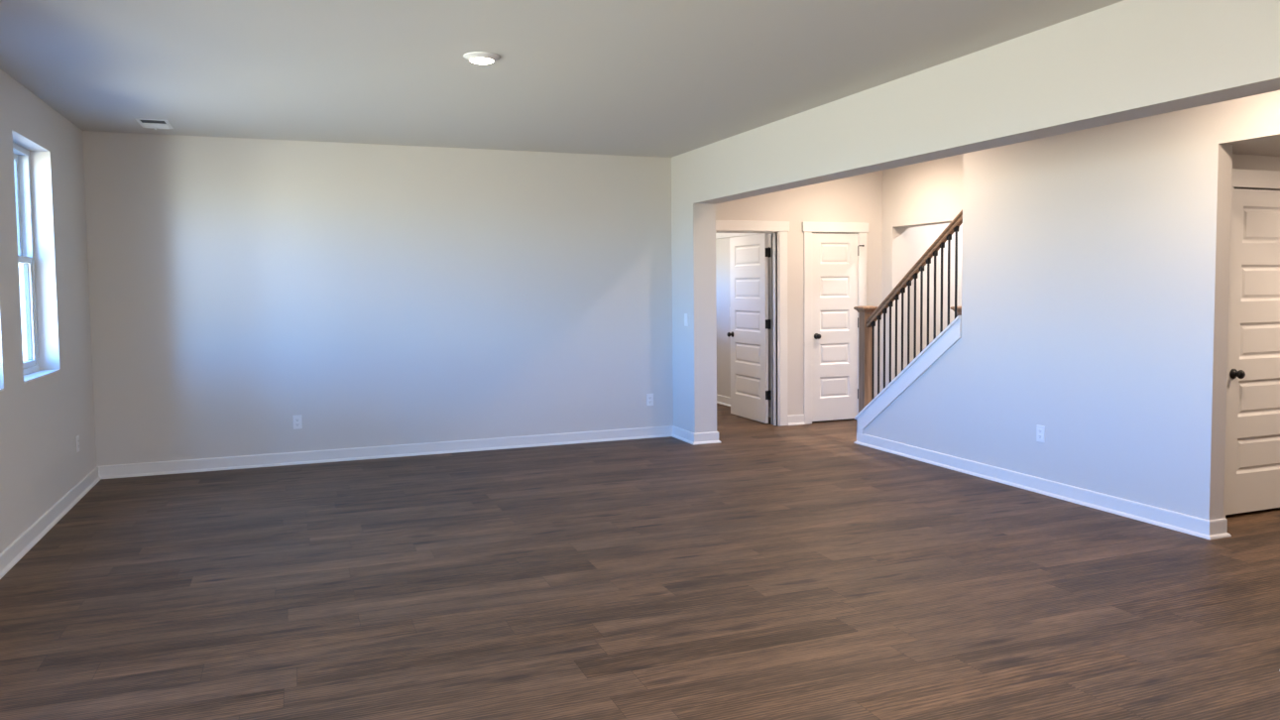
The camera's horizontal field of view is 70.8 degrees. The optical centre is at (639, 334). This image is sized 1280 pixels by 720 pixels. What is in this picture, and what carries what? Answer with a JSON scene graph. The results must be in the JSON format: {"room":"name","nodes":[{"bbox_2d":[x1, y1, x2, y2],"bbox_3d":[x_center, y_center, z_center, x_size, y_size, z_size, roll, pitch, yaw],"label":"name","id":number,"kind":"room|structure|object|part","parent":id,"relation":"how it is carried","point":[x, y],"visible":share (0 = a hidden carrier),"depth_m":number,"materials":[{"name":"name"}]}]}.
{"room":"empty living room","nodes":[
{"label":"empty living room","id":0,"kind":"room"},
{"bbox_2d":[0,68,96,553],"bbox_3d":[-2.531,0.028,2.135,0.220,2.740,10.801,-2,3,-21],"label":"wall","id":1,"kind":"structure","parent":0,"point":[42,418],"depth_m":6.03,"materials":[{"name":"paint"}]},
{"bbox_2d":[12,142,59,383],"bbox_3d":[-3.897,-0.468,5.638,0.220,1.480,0.880,-2,3,-21],"label":"window","id":2,"kind":"structure","parent":1,"relation":"in","point":[22,172],"depth_m":5.98,"materials":[{"name":"white plastic"}]},
{"bbox_3d":[-3.979,-0.813,5.590,0.037,0.716,0.812,-2,3,-21],"label":"sash","id":3,"kind":"part","parent":2,"relation":"part of","materials":[{"name":"white plastic"}]},
{"bbox_3d":[-3.953,-0.467,5.617,0.102,1.480,0.880,-2,3,-21],"label":"frame","id":4,"kind":"part","parent":2,"relation":"part of","materials":[{"name":"white plastic"}]},
{"bbox_3d":[-3.929,-0.136,5.643,0.046,0.727,0.812,-2,3,-21],"label":"sash","id":5,"kind":"part","parent":2,"relation":"part of","materials":[{"name":"white plastic"}]},
{"bbox_3d":[-3.843,0.263,5.696,0.118,0.012,0.880,-2,3,-21],"label":"sill","id":6,"kind":"part","parent":2,"relation":"part of","materials":[{"name":"white paint"}]},
{"bbox_2d":[0,465,100,579],"bbox_3d":[-2.434,1.336,2.335,0.030,0.104,10.381,-2,3,-21],"label":"baseboard","id":7,"kind":"structure","parent":1,"relation":"attached to","point":[24,542],"depth_m":5.57,"materials":[{"name":"white paint"}]},
{"bbox_2d":[76,435,79,452],"bbox_3d":[-4.090,0.791,6.556,0.009,0.118,0.072,-2,3,-21],"label":"wall outlet","id":8,"kind":"object","parent":1,"relation":"attached to","point":[77,436],"visible":1,"depth_m":6.54,"materials":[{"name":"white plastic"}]},
{"bbox_2d":[82,130,673,465],"bbox_3d":[-2.133,-0.293,8.006,5.205,2.740,0.120,-2,3,-21],"label":"wall","id":9,"kind":"structure","parent":0,"point":[374,294],"depth_m":7.83,"materials":[{"name":"paint"}]},
{"bbox_2d":[292,414,302,429],"bbox_3d":[-2.922,0.744,7.684,0.072,0.118,0.009,-2,3,-21],"label":"wall outlet","id":10,"kind":"object","parent":9,"relation":"attached to","point":[296,419],"visible":1,"depth_m":7.68,"materials":[{"name":"white plastic"}]},
{"bbox_2d":[98,425,672,478],"bbox_3d":[-1.990,1.023,8.047,4.985,0.104,0.030,-2,3,-21],"label":"baseboard","id":11,"kind":"structure","parent":9,"relation":"attached to","point":[386,451],"depth_m":7.90,"materials":[{"name":"white paint"}]},
{"bbox_2d":[646,393,653,405],"bbox_3d":[0.099,0.637,8.848,0.072,0.118,0.009,-2,3,-21],"label":"wall outlet","id":12,"kind":"object","parent":9,"relation":"attached to","point":[649,397],"visible":1,"depth_m":8.85,"materials":[{"name":"white plastic"}]},
{"bbox_2d":[0,0,1123,157],"bbox_3d":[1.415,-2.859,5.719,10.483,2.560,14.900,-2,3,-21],"label":"ceiling","id":13,"kind":"structure","parent":0,"point":[660,78],"depth_m":4.99,"materials":[{"name":"paint"}]},
{"bbox_2d":[134,117,173,129],"bbox_3d":[-3.629,-1.572,6.739,0.210,0.020,0.380,-2,3,-21],"label":"ceiling vent","id":14,"kind":"object","parent":13,"relation":"in","point":[145,123],"visible":1,"depth_m":6.73,"materials":[{"name":"white plastic"}]},
{"bbox_2d":[463,51,499,64],"bbox_3d":[-0.858,-1.493,4.885,0.196,0.033,0.196,-2,3,-21],"label":"recessed light","id":15,"kind":"object","parent":13,"relation":"in","point":[481,58],"visible":1,"depth_m":4.84,"materials":[{"name":"white plastic"}]},
{"bbox_2d":[0,403,1279,719],"bbox_3d":[1.455,1.215,5.939,10.483,0.120,14.900,-2,3,-21],"label":"floor","id":16,"kind":"structure","parent":0,"point":[763,571],"depth_m":4.33,"materials":[{"name":"brown wood"}]},
{"bbox_2d":[950,305,961,316],"bbox_3d":[3.082,0.358,8.619,0.158,1.270,0.158,-2,3,-21],"label":"newel post","id":17,"kind":"object","parent":16,"relation":"on","point":[959,307],"visible":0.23,"depth_m":8.56,"materials":[{"name":"brown wood"}]},
{"bbox_2d":[715,232,771,407],"bbox_3d":[1.135,-0.512,11.472,6.600,2.740,3.999,-2,3,-21],"label":"wall","id":18,"kind":"structure","parent":0,"point":[722,244],"depth_m":11.21,"materials":[{"name":"paint"}]},
{"bbox_2d":[715,232,760,238],"bbox_3d":[0.937,-1.544,11.359,0.030,0.665,3.770,-2,3,-21],"label":"trim","id":19,"kind":"structure","parent":18,"relation":"attached to","point":[718,235],"depth_m":10.94,"materials":[{"name":"white paint"}]},
{"bbox_2d":[716,394,771,417],"bbox_3d":[0.961,0.808,11.486,0.030,0.104,3.770,-2,3,-21],"label":"baseboard","id":20,"kind":"structure","parent":18,"relation":"attached to","point":[722,400],"depth_m":11.22,"materials":[{"name":"white paint"}]},
{"bbox_2d":[787,414,805,425],"bbox_3d":[1.627,0.910,9.474,2.330,0.104,0.210,-2,3,-21],"label":"baseboard","id":21,"kind":"structure","parent":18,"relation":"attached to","point":[794,419],"depth_m":9.58,"materials":[{"name":"white paint"}]},
{"bbox_2d":[715,170,962,425],"bbox_3d":[2.667,-0.447,9.985,4.815,2.740,0.120,-2,3,-21],"label":"wall","id":22,"kind":"structure","parent":0,"point":[856,198],"depth_m":9.68,"materials":[{"name":"paint"}]},
{"bbox_2d":[715,220,789,426],"bbox_3d":[0.903,-0.122,9.756,1.064,2.150,0.979,-2,3,-21],"label":"door","id":23,"kind":"structure","parent":22,"relation":"in","point":[751,395],"depth_m":9.68,"materials":[{"name":"white paint"}]},
{"bbox_3d":[1.075,-0.007,10.290,0.165,0.064,0.064,-2,3,-21],"label":"knob","id":24,"kind":"part","parent":23,"relation":"part of","materials":[{"name":"black metal"}]},
{"bbox_2d":[802,222,868,424],"bbox_3d":[2.095,-0.133,9.747,0.826,2.150,0.180,-2,3,-21],"label":"door","id":25,"kind":"structure","parent":22,"relation":"in","point":[835,253],"depth_m":9.71,"materials":[{"name":"white paint"}]},
{"bbox_3d":[1.883,0.012,9.664,0.064,0.064,0.165,-2,3,-21],"label":"knob","id":26,"kind":"part","parent":25,"relation":"part of","materials":[{"name":"black metal"}]},
{"bbox_2d":[881,153,962,390],"bbox_3d":[3.546,-0.346,7.953,0.225,2.740,4.310,-2,3,-21],"label":"wall","id":27,"kind":"structure","parent":0,"point":[930,192],"depth_m":9.58,"materials":[{"name":"paint"}]},
{"bbox_2d":[671,0,1279,433],"bbox_3d":[2.254,-0.131,4.205,0.233,2.740,10.620,-2,3,-21],"label":"wall","id":28,"kind":"structure","parent":0,"point":[1123,60],"depth_m":4.92,"materials":[{"name":"paint"}]},
{"bbox_2d":[684,313,688,326],"bbox_3d":[0.435,-0.144,8.578,0.012,0.118,0.072,-2,3,-21],"label":"light switch","id":29,"kind":"object","parent":28,"relation":"attached to","point":[685,314],"visible":1,"depth_m":8.56,"materials":[{"name":"white plastic"}]},
{"bbox_2d":[863,90,1279,520],"bbox_3d":[3.760,-0.139,4.063,0.116,2.740,9.270,-2,3,-21],"label":"wall","id":30,"kind":"structure","parent":0,"point":[1096,261],"depth_m":5.87,"materials":[{"name":"paint"}]},
{"bbox_2d":[854,315,961,434],"bbox_3d":[2.334,0.314,7.785,0.162,1.009,1.390,-2,3,-21],"label":"trim","id":31,"kind":"structure","parent":30,"relation":"attached to","point":[958,316],"depth_m":7.67,"materials":[{"name":"white paint"}]},
{"bbox_2d":[853,209,962,412],"bbox_3d":[2.328,-0.130,7.776,0.158,1.853,1.429,-2,3,-21],"label":"stair railing","id":32,"kind":"object","parent":31,"relation":"on","point":[868,314],"visible":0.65,"depth_m":7.87,"materials":[{"name":"brown wood"}]},
{"bbox_3d":[2.103,0.263,8.391,0.090,1.006,0.090,-2,3,-21],"label":"newel post","id":33,"kind":"part","parent":32,"relation":"part of","materials":[{"name":"brown wood"}]},
{"bbox_3d":[2.346,-0.546,7.696,0.062,1.014,1.305,-2,3,-21],"label":"handrail","id":34,"kind":"part","parent":32,"relation":"part of","materials":[{"name":"brown wood"}]},
{"bbox_2d":[1036,424,1045,442],"bbox_3d":[2.830,0.698,6.366,0.009,0.118,0.072,-2,3,-21],"label":"wall outlet","id":35,"kind":"object","parent":30,"relation":"attached to","point":[1040,429],"visible":1,"depth_m":6.36,"materials":[{"name":"white plastic"}]},
{"bbox_2d":[853,432,1231,539],"bbox_3d":[3.767,1.177,4.148,0.176,0.104,9.300,-2,3,-21],"label":"baseboard","id":36,"kind":"structure","parent":30,"relation":"attached to","point":[1194,525],"depth_m":6.17,"materials":[{"name":"white paint"}]},
{"bbox_2d":[1232,153,1279,190],"bbox_3d":[4.893,-0.260,6.101,3.470,2.740,0.120,-2,3,-21],"label":"wall","id":37,"kind":"structure","parent":0,"point":[1245,162],"depth_m":5.58,"materials":[{"name":"paint"}]},
{"bbox_2d":[1223,168,1279,518],"bbox_3d":[3.975,0.057,5.724,0.994,2.167,0.180,-2,3,-21],"label":"door","id":38,"kind":"structure","parent":37,"relation":"in","point":[1252,413],"depth_m":5.65,"materials":[{"name":"white paint"}]},
{"bbox_3d":[3.677,0.241,5.609,0.064,0.064,0.165,-2,3,-21],"label":"knob","id":39,"kind":"part","parent":38,"relation":"part of","materials":[{"name":"black metal"}]},
{"bbox_2d":[1232,137,1279,156],"bbox_3d":[5.170,-1.131,5.311,3.470,0.040,1.470,-2,3,-21],"label":"ceiling","id":40,"kind":"structure","parent":0,"point":[1270,147],"depth_m":5.28,"materials":[{"name":"paint"}]}
]}

